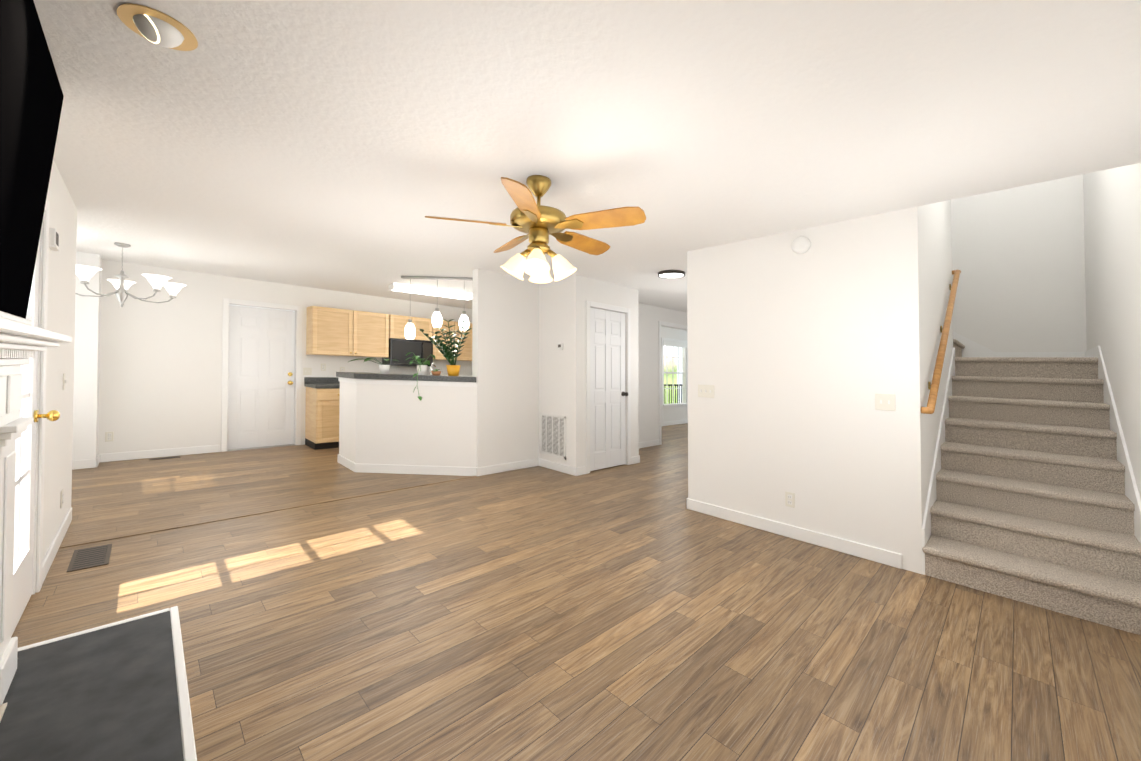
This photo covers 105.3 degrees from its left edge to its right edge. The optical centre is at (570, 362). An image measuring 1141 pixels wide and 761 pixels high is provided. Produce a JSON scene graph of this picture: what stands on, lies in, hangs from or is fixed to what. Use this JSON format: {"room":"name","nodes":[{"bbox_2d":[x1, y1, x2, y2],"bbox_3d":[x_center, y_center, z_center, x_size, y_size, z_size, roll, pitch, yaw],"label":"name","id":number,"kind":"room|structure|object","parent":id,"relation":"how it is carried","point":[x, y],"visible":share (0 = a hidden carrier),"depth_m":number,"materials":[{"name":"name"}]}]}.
{"room":"living room","nodes":[
{"label":"living room","id":0,"kind":"room"},
{"bbox_2d":[35,160,101,576],"bbox_3d":[-3.015,0.003,1.996,0.730,2.628,8.300,1,-1,-44],"label":"wall","id":1,"kind":"structure","parent":0,"point":[59,358],"depth_m":3.16,"materials":[{"name":"white paint"}]},
{"bbox_2d":[0,0,63,324],"bbox_3d":[-1.641,-0.626,1.209,0.144,1.054,1.660,1,-1,-44],"label":"tv","id":2,"kind":"object","parent":1,"relation":"attached to","point":[31,97],"visible":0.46,"depth_m":1.48,"materials":[{"name":"black plastic"}]},
{"bbox_2d":[11,239,59,635],"bbox_3d":[-2.606,0.211,2.106,0.128,2.043,0.660,1,-1,-44],"label":"patio door","id":3,"kind":"structure","parent":1,"relation":"in","point":[25,446],"depth_m":2.22,"materials":[{"name":"white wood"}]},
{"bbox_2d":[32,198,49,594],"bbox_3d":[-2.655,0.174,2.058,0.136,2.142,0.840,1,-1,-44],"label":"door frame","id":4,"kind":"structure","parent":1,"relation":"attached to","point":[41,408],"depth_m":2.35,"materials":[{"name":"white wood"}]},
{"bbox_2d":[49,227,59,251],"bbox_3d":[-3.003,-0.712,2.530,0.034,0.113,0.140,1,-1,-44],"label":"door chime","id":5,"kind":"object","parent":1,"relation":"attached to","point":[53,239],"visible":0.9,"depth_m":2.49,"materials":[{"name":"white plastic"}]},
{"bbox_2d":[42,507,71,583],"bbox_3d":[-3.389,1.177,2.879,0.014,0.128,1.354,1,-1,-44],"label":"baseboard","id":6,"kind":"structure","parent":1,"relation":"attached to","point":[52,551],"depth_m":2.77,"materials":[{"name":"white wood"}]},
{"bbox_2d":[60,489,62,507],"bbox_3d":[-3.518,0.946,3.012,0.008,0.116,0.070,1,-1,-44],"label":"electrical outlet","id":7,"kind":"object","parent":1,"relation":"attached to","point":[61,504],"visible":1,"depth_m":2.99,"materials":[{"name":"white plastic"}]},
{"bbox_2d":[63,373,66,389],"bbox_3d":[-3.516,0.136,3.028,0.014,0.116,0.070,1,-1,-44],"label":"switch plate","id":8,"kind":"object","parent":1,"relation":"attached to","point":[64,380],"visible":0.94,"depth_m":3.02,"materials":[{"name":"white plastic"}]},
{"bbox_2d":[94,454,101,467],"bbox_3d":[-5.516,1.151,5.081,0.018,0.107,0.324,1,-1,-44],"label":"baseboard","id":9,"kind":"structure","parent":1,"relation":"attached to","point":[99,458],"depth_m":5.01,"materials":[{"name":"white wood"}]},
{"bbox_2d":[98,259,472,453],"bbox_3d":[-3.982,0.059,6.931,6.230,2.578,0.120,1,-1,-44],"label":"wall","id":10,"kind":"structure","parent":0,"point":[160,383],"depth_m":5.73,"materials":[{"name":"white paint"}]},
{"bbox_2d":[105,432,113,441],"bbox_3d":[-5.582,0.902,5.269,0.070,0.116,0.008,1,-1,-44],"label":"outlet","id":11,"kind":"object","parent":10,"relation":"attached to","point":[109,436],"visible":1,"depth_m":5.27,"materials":[{"name":"white plastic"}]},
{"bbox_2d":[102,445,219,461],"bbox_3d":[-5.236,1.168,5.597,1.140,0.125,0.014,1,-1,-44],"label":"baseboard","id":12,"kind":"structure","parent":10,"relation":"attached to","point":[120,456],"depth_m":5.57,"materials":[{"name":"white wood"}]},
{"bbox_2d":[227,305,294,448],"bbox_3d":[-4.520,0.221,6.394,0.809,2.058,0.125,1,-1,-44],"label":"door","id":13,"kind":"structure","parent":10,"relation":"in","point":[261,377],"depth_m":6.39,"materials":[{"name":"white"}]},
{"bbox_2d":[221,298,301,451],"bbox_3d":[-4.518,0.190,6.396,0.960,2.151,0.136,1,-1,-44],"label":"door frame","id":14,"kind":"structure","parent":10,"relation":"attached to","point":[225,361],"depth_m":6.18,"materials":[{"name":"white wood"}]},
{"bbox_2d":[303,368,311,374],"bbox_3d":[-4.075,0.143,6.745,0.116,0.118,0.014,1,-1,-44],"label":"switch plate","id":15,"kind":"object","parent":10,"relation":"attached to","point":[307,371],"visible":1,"depth_m":6.75,"materials":[{"name":"white plastic"}]},
{"bbox_2d":[321,364,325,370],"bbox_3d":[-3.920,0.080,6.902,0.070,0.116,0.008,1,-1,-44],"label":"electrical outlet","id":16,"kind":"object","parent":10,"relation":"attached to","point":[323,367],"visible":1,"depth_m":6.90,"materials":[{"name":"white plastic"}]},
{"bbox_2d":[306,306,393,357],"bbox_3d":[-3.539,-0.462,7.045,1.214,0.761,0.345,1,-1,-44],"label":"upper cabinet","id":17,"kind":"object","parent":10,"relation":"attached to","point":[336,332],"depth_m":6.85,"materials":[{"name":"brown wood"}]},
{"bbox_2d":[394,315,433,340],"bbox_3d":[-2.877,-0.595,7.692,0.760,0.423,0.345,1,-1,-44],"label":"upper cabinet","id":18,"kind":"object","parent":10,"relation":"attached to","point":[400,322],"depth_m":7.63,"materials":[{"name":"brown wood"}]},
{"bbox_2d":[382,338,432,365],"bbox_3d":[-2.854,-0.163,7.661,0.750,0.479,0.412,1,-1,-44],"label":"microwave","id":19,"kind":"object","parent":18,"relation":"attached to","point":[399,349],"visible":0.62,"depth_m":7.48,"materials":[{"name":"black"}]},
{"bbox_2d":[433,320,471,360],"bbox_3d":[-2.296,-0.398,8.255,0.991,0.764,0.345,1,-1,-44],"label":"upper cabinet","id":20,"kind":"object","parent":10,"relation":"attached to","point":[466,354],"depth_m":8.18,"materials":[{"name":"brown wood"}]},
{"bbox_2d":[338,377,476,466],"bbox_3d":[-2.018,0.763,5.387,1.111,1.152,1.680,1,-1,-44],"label":"wall","id":21,"kind":"structure","parent":0,"point":[394,422],"depth_m":5.12,"materials":[{"name":"white paint"}]},
{"bbox_2d":[336,372,475,381],"bbox_3d":[-1.973,0.183,5.441,1.284,0.121,1.715,1,-1,-44],"label":"bar","id":22,"kind":"object","parent":21,"relation":"on","point":[365,375],"visible":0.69,"depth_m":5.10,"materials":[{"name":"stone"}]},
{"bbox_2d":[349,358,397,373],"bbox_3d":[-2.332,0.043,5.190,0.550,0.197,0.500,1,-1,-44],"label":"potted plant","id":23,"kind":"object","parent":22,"relation":"on","point":[384,368],"visible":1,"depth_m":5.19,"materials":[{"name":"white"}]},
{"bbox_2d":[406,352,434,400],"bbox_3d":[-1.772,0.165,5.207,0.408,0.566,0.453,1,-1,-44],"label":"potted plant","id":24,"kind":"object","parent":22,"relation":"on","point":[421,369],"visible":0.98,"depth_m":5.15,"materials":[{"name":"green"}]},
{"bbox_2d":[431,369,441,375],"bbox_3d":[-1.615,0.121,5.249,0.149,0.080,0.146,1,-1,-44],"label":"plant small terracotta","id":25,"kind":"object","parent":22,"relation":"on","point":[436,372],"visible":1,"depth_m":5.20,"materials":[{"name":"brown ceramic"}]},
{"bbox_2d":[420,319,471,375],"bbox_3d":[-1.453,-0.156,5.176,0.638,0.646,0.698,1,-1,-44],"label":"potted plant","id":26,"kind":"object","parent":22,"relation":"on","point":[453,368],"visible":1,"depth_m":5.17,"materials":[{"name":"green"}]},
{"bbox_2d":[337,454,475,475],"bbox_3d":[-2.051,1.260,5.347,1.024,0.156,1.684,1,-1,-44],"label":"baseboard","id":27,"kind":"structure","parent":21,"relation":"attached to","point":[405,469],"depth_m":4.92,"materials":[{"name":"white wood"}]},
{"bbox_2d":[472,269,538,475],"bbox_3d":[-0.794,0.130,5.484,0.940,2.463,0.120,1,-1,-44],"label":"wall column","id":28,"kind":"structure","parent":0,"point":[505,343],"depth_m":5.39,"materials":[{"name":"white paint"}]},
{"bbox_2d":[477,458,537,475],"bbox_3d":[-0.753,1.300,5.411,0.954,0.121,0.014,1,-1,-44],"label":"baseboard","id":29,"kind":"structure","parent":28,"relation":"attached to","point":[486,470],"depth_m":5.37,"materials":[{"name":"white wood"}]},
{"bbox_2d":[539,277,566,464],"bbox_3d":[-0.174,0.151,5.606,0.120,2.459,0.510,1,-1,-44],"label":"wall","id":30,"kind":"structure","parent":0,"point":[562,373],"depth_m":5.57,"materials":[{"name":"white paint"}]},
{"bbox_2d":[540,413,565,458],"bbox_3d":[-0.229,0.933,5.554,0.012,0.540,0.490,1,-1,-44],"label":"air vent","id":31,"kind":"object","parent":30,"relation":"in","point":[552,435],"visible":1,"depth_m":5.54,"materials":[{"name":"white plastic"}]},
{"bbox_2d":[538,458,577,475],"bbox_3d":[-0.165,1.319,5.481,0.014,0.115,0.674,1,-1,-44],"label":"baseboard","id":32,"kind":"structure","parent":30,"relation":"attached to","point":[559,467],"depth_m":5.46,"materials":[{"name":"white wood"}]},
{"bbox_2d":[557,343,562,349],"bbox_3d":[-0.132,-0.198,5.465,0.023,0.087,0.100,1,-1,-44],"label":"thermostat","id":33,"kind":"object","parent":30,"relation":"attached to","point":[559,346],"visible":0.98,"depth_m":5.45,"materials":[{"name":"white plastic"}]},
{"bbox_2d":[11,423,1140,760],"bbox_3d":[0.951,1.460,5.933,12.300,0.547,8.600,1,-1,-44],"label":"floor","id":34,"kind":"structure","parent":0,"point":[639,611],"depth_m":2.17,"materials":[{"name":"brown wood"}]},
{"bbox_2d":[67,544,111,571],"bbox_3d":[-3.033,1.233,2.754,0.170,0.017,0.400,1,-1,-44],"label":"floor vent","id":35,"kind":"object","parent":34,"relation":"in","point":[90,557],"visible":1,"depth_m":2.74,"materials":[{"name":"brown metal"}]},
{"bbox_2d":[0,606,196,760],"bbox_3d":[-1.499,1.244,1.316,0.539,0.077,1.960,1,-1,-44],"label":"hearth slab","id":36,"kind":"object","parent":34,"relation":"on","point":[117,691],"visible":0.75,"depth_m":1.60,"materials":[{"name":"stone"}]},
{"bbox_2d":[0,317,71,721],"bbox_3d":[-1.628,0.556,1.202,0.179,1.367,1.680,1,-1,-44],"label":"fireplace mantel","id":37,"kind":"object","parent":36,"relation":"on","point":[21,343],"visible":1,"depth_m":1.58,"materials":[{"name":"white wood"}]},
{"bbox_2d":[149,456,180,459],"bbox_3d":[-5.139,1.217,5.519,0.290,0.014,0.100,1,-1,-44],"label":"floor vent","id":38,"kind":"object","parent":34,"relation":"in","point":[164,458],"visible":1,"depth_m":5.50,"materials":[{"name":"brown metal"}]},
{"bbox_2d":[59,476,475,547],"bbox_3d":[-2.239,1.278,3.983,3.176,0.075,0.030,1,-1,-44],"label":"transition strip","id":39,"kind":"object","parent":34,"relation":"on","point":[248,514],"visible":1,"depth_m":3.54,"materials":[{"name":"brown wood"}]},
{"bbox_2d":[305,387,339,449],"bbox_3d":[-3.467,0.868,6.897,1.140,0.976,0.625,1,-1,-44],"label":"base cabinet","id":40,"kind":"object","parent":34,"relation":"on","point":[322,420],"visible":0.25,"depth_m":6.39,"materials":[{"name":"brown wood"}]},
{"bbox_2d":[304,377,339,387],"bbox_3d":[-2.736,0.360,7.620,3.225,0.226,0.624,1,-1,-44],"label":"countertop","id":41,"kind":"structure","parent":40,"relation":"on","point":[322,382],"depth_m":6.77,"materials":[{"name":"stone"}]},
{"bbox_2d":[922,339,1140,634],"bbox_3d":[3.313,0.240,4.145,3.236,2.538,2.308,1,-1,-44],"label":"carpeted stairs","id":42,"kind":"structure","parent":34,"relation":"on","point":[1033,504],"depth_m":2.99,"materials":[{"name":"beige carpet"}]},
{"bbox_2d":[33,0,1140,312],"bbox_3d":[0.951,-2.276,5.996,12.300,2.822,8.600,1,-1,-44],"label":"ceiling","id":43,"kind":"structure","parent":0,"point":[337,144],"depth_m":2.03,"materials":[{"name":"white paint"}]},
{"bbox_2d":[75,242,186,306],"bbox_3d":[-4.669,-0.895,4.527,1.028,0.656,0.998,1,-1,-44],"label":"chandelier","id":44,"kind":"object","parent":43,"relation":"hanging from","point":[85,274],"visible":0.94,"depth_m":4.46,"materials":[{"name":"silver metal"}]},
{"bbox_2d":[117,3,197,50],"bbox_3d":[-1.448,-1.189,1.532,0.208,0.137,0.208,1,-1,-44],"label":"recessed light","id":45,"kind":"object","parent":43,"relation":"in","point":[157,27],"visible":0.92,"depth_m":1.50,"materials":[{"name":"gold metal"}]},
{"bbox_2d":[388,283,472,300],"bbox_3d":[-2.108,-1.069,6.681,1.250,0.115,0.280,1,-1,-36],"label":"fluorescent ceiling light","id":46,"kind":"object","parent":43,"relation":"attached to","point":[428,291],"visible":0.96,"depth_m":6.57,"materials":[{"name":"white plastic"}]},
{"bbox_2d":[401,276,472,290],"label":"pendant lights","id":47,"kind":"object","parent":43,"relation":"hanging from","point":[403,277],"depth_m":5.67,"materials":[{"name":"silver metal"}]},
{"bbox_2d":[404,319,415,338],"label":"pendant lights","id":48,"kind":"object","parent":47,"relation":"hanging from","point":[409,332],"depth_m":5.64,"materials":[{"name":"white glass"}]},
{"bbox_2d":[432,308,441,327],"label":"pendant lights","id":49,"kind":"object","parent":47,"relation":"hanging from","point":[436,318],"depth_m":5.64,"materials":[{"name":"white glass"}]},
{"bbox_2d":[459,311,468,330],"label":"pendant lights","id":50,"kind":"object","parent":47,"relation":"hanging from","point":[464,317],"depth_m":5.64,"materials":[{"name":"white glass"}]},
{"bbox_2d":[425,175,645,282],"bbox_3d":[-0.171,-0.810,2.715,1.242,0.623,1.281,1,-1,-44],"label":"ceiling fan","id":51,"kind":"object","parent":43,"relation":"hanging from","point":[538,223],"visible":1,"depth_m":2.59,"materials":[{"name":"gold metal"}]},
{"bbox_2d":[658,270,684,278],"bbox_3d":[1.173,-1.020,5.060,0.310,0.044,0.310,1,-1,-44],"label":"hall ceiling light","id":52,"kind":"object","parent":43,"relation":"attached to","point":[670,274],"visible":1,"depth_m":5.01,"materials":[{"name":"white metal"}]},
{"bbox_2d":[567,274,638,466],"bbox_3d":[0.471,0.174,5.753,1.250,2.467,0.120,1,-1,-44],"label":"wall","id":53,"kind":"structure","parent":0,"point":[580,289],"depth_m":5.37,"materials":[{"name":"white paint"}]},
{"bbox_2d":[586,300,630,473],"bbox_3d":[0.512,0.320,5.694,0.880,2.164,0.016,1,-1,-44],"label":"door frame","id":54,"kind":"structure","parent":53,"relation":"attached to","point":[607,306],"depth_m":5.60,"materials":[{"name":"white wood"}]},
{"bbox_2d":[590,308,627,470],"bbox_3d":[0.506,0.350,5.696,0.739,2.077,0.125,1,-1,-44],"label":"closet door","id":55,"kind":"structure","parent":53,"relation":"in","point":[608,393],"depth_m":5.71,"materials":[{"name":"white wood"}]},
{"bbox_2d":[631,455,639,462],"bbox_3d":[0.742,1.361,6.364,0.018,0.115,0.674,1,-1,-44],"label":"baseboard","id":56,"kind":"structure","parent":53,"relation":"attached to","point":[636,459],"depth_m":6.05,"materials":[{"name":"white wood"}]},
{"bbox_2d":[638,302,686,441],"bbox_3d":[2.590,0.288,8.778,6.010,2.573,0.120,1,-1,-44],"label":"wall","id":57,"kind":"structure","parent":0,"point":[650,317],"depth_m":7.50,"materials":[{"name":"white paint"}]},
{"bbox_2d":[639,439,658,447],"bbox_3d":[1.022,1.383,7.138,1.500,0.133,0.014,1,-1,-44],"label":"baseboard","id":58,"kind":"structure","parent":57,"relation":"attached to","point":[653,442],"depth_m":7.43,"materials":[{"name":"white wood"}]},
{"bbox_2d":[658,321,686,444],"bbox_3d":[2.012,0.387,8.202,1.380,2.220,0.136,1,-1,-44],"label":"trim","id":59,"kind":"structure","parent":57,"relation":"attached to","point":[660,323],"depth_m":7.70,"materials":[{"name":"white"}]},
{"bbox_2d":[661,327,686,421],"bbox_3d":[2.027,0.298,10.296,4.700,2.545,0.120,1,-1,-44],"label":"wall","id":60,"kind":"structure","parent":0,"point":[673,413],"depth_m":10.70,"materials":[{"name":"white paint"}]},
{"bbox_2d":[661,338,687,425],"bbox_3d":[2.567,0.488,10.770,1.180,2.136,0.150,1,-1,-44],"label":"room window","id":61,"kind":"structure","parent":60,"relation":"in","point":[682,344],"depth_m":10.81,"materials":[{"name":"white"}]},
{"bbox_2d":[664,419,686,425],"bbox_3d":[2.109,1.470,10.263,4.600,0.200,0.014,1,-1,-44],"label":"baseboard","id":62,"kind":"structure","parent":60,"relation":"attached to","point":[676,422],"depth_m":10.72,"materials":[{"name":"white wood"}]},
{"bbox_2d":[687,200,952,573],"bbox_3d":[2.464,-1.072,4.343,2.210,5.087,1.850,1,-1,-44],"label":"wall","id":63,"kind":"structure","parent":0,"point":[798,361],"depth_m":3.34,"materials":[{"name":"white paint"}]},
{"bbox_2d":[698,384,713,397],"bbox_3d":[1.238,0.266,3.985,0.014,0.118,0.162,1,-1,-44],"label":"light switch","id":64,"kind":"object","parent":63,"relation":"attached to","point":[707,391],"visible":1,"depth_m":3.98,"materials":[{"name":"white plastic"}]},
{"bbox_2d":[785,491,794,507],"bbox_3d":[1.743,1.092,3.458,0.008,0.116,0.070,1,-1,-44],"label":"outlet","id":65,"kind":"object","parent":63,"relation":"attached to","point":[789,499],"visible":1,"depth_m":3.46,"materials":[{"name":"white plastic"}]},
{"bbox_2d":[686,498,901,568],"bbox_3d":[1.668,1.340,3.527,0.014,0.134,1.638,1,-1,-44],"label":"baseboard","id":66,"kind":"structure","parent":63,"relation":"attached to","point":[878,555],"depth_m":3.38,"materials":[{"name":"white wood"}]},
{"bbox_2d":[791,236,810,253],"bbox_3d":[1.802,-0.917,3.409,0.038,0.136,0.136,1,-1,-44],"label":"smoke detector","id":67,"kind":"object","parent":63,"relation":"attached to","point":[800,244],"visible":0.98,"depth_m":3.39,"materials":[{"name":"white plastic"}]},
{"bbox_2d":[875,393,895,410],"bbox_3d":[2.180,0.277,3.018,0.014,0.117,0.116,1,-1,-44],"label":"light switch","id":68,"kind":"object","parent":63,"relation":"attached to","point":[885,402],"visible":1,"depth_m":3.02,"materials":[{"name":"white plastic"}]},
{"bbox_2d":[922,347,954,574],"bbox_3d":[3.115,0.626,3.646,2.210,1.573,0.014,1,-1,-44],"label":"trim","id":69,"kind":"structure","parent":63,"relation":"attached to","point":[932,497],"depth_m":3.34,"materials":[{"name":"white"}]},
{"bbox_2d":[921,270,960,413],"bbox_3d":[3.135,-0.295,3.642,2.194,1.301,0.068,1,-1,-44],"label":"handrail","id":70,"kind":"object","parent":63,"relation":"attached to","point":[933,387],"visible":1,"depth_m":3.34,"materials":[{"name":"brown wood"}]},
{"bbox_2d":[951,174,1086,351],"bbox_3d":[4.347,-0.994,5.513,0.120,5.063,3.040,1,-1,-44],"label":"wall","id":71,"kind":"structure","parent":0,"point":[1018,257],"depth_m":4.77,"materials":[{"name":"white paint"}]},
{"bbox_2d":[953,331,1081,356],"bbox_3d":[4.462,-0.640,5.292,0.014,1.298,2.270,1,-1,-44],"label":"trim","id":72,"kind":"structure","parent":71,"relation":"attached to","point":[972,349],"depth_m":4.95,"materials":[{"name":"white wood"}]},
{"bbox_2d":[1083,163,1140,498],"bbox_3d":[2.428,-1.065,1.607,8.320,5.075,0.120,1,-1,-44],"label":"wall","id":73,"kind":"structure","parent":0,"point":[1112,218],"depth_m":3.02,"materials":[{"name":"white paint"}]},
{"bbox_2d":[1082,346,1140,542],"bbox_3d":[4.126,0.640,3.325,3.210,1.573,0.014,1,-1,-44],"label":"trim","id":74,"kind":"structure","parent":73,"relation":"attached to","point":[1131,490],"depth_m":2.98,"materials":[{"name":"white wood"}]},
{"label":"outside","id":75,"kind":"structure","parent":0,"visible":0},
{"bbox_2d":[664,346,676,403],"bbox_3d":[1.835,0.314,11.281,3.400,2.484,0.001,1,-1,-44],"label":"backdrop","id":76,"kind":"structure","parent":75,"point":[669,355],"depth_m":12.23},
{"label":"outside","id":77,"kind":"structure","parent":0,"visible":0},
{"bbox_2d":[664,384,681,403],"bbox_3d":[2.315,1.007,11.206,2.600,0.928,0.040,1,-1,-44],"label":"rail","id":78,"kind":"object","parent":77,"point":[671,385],"visible":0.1,"depth_m":11.69,"materials":[{"name":"black"}]}
]}

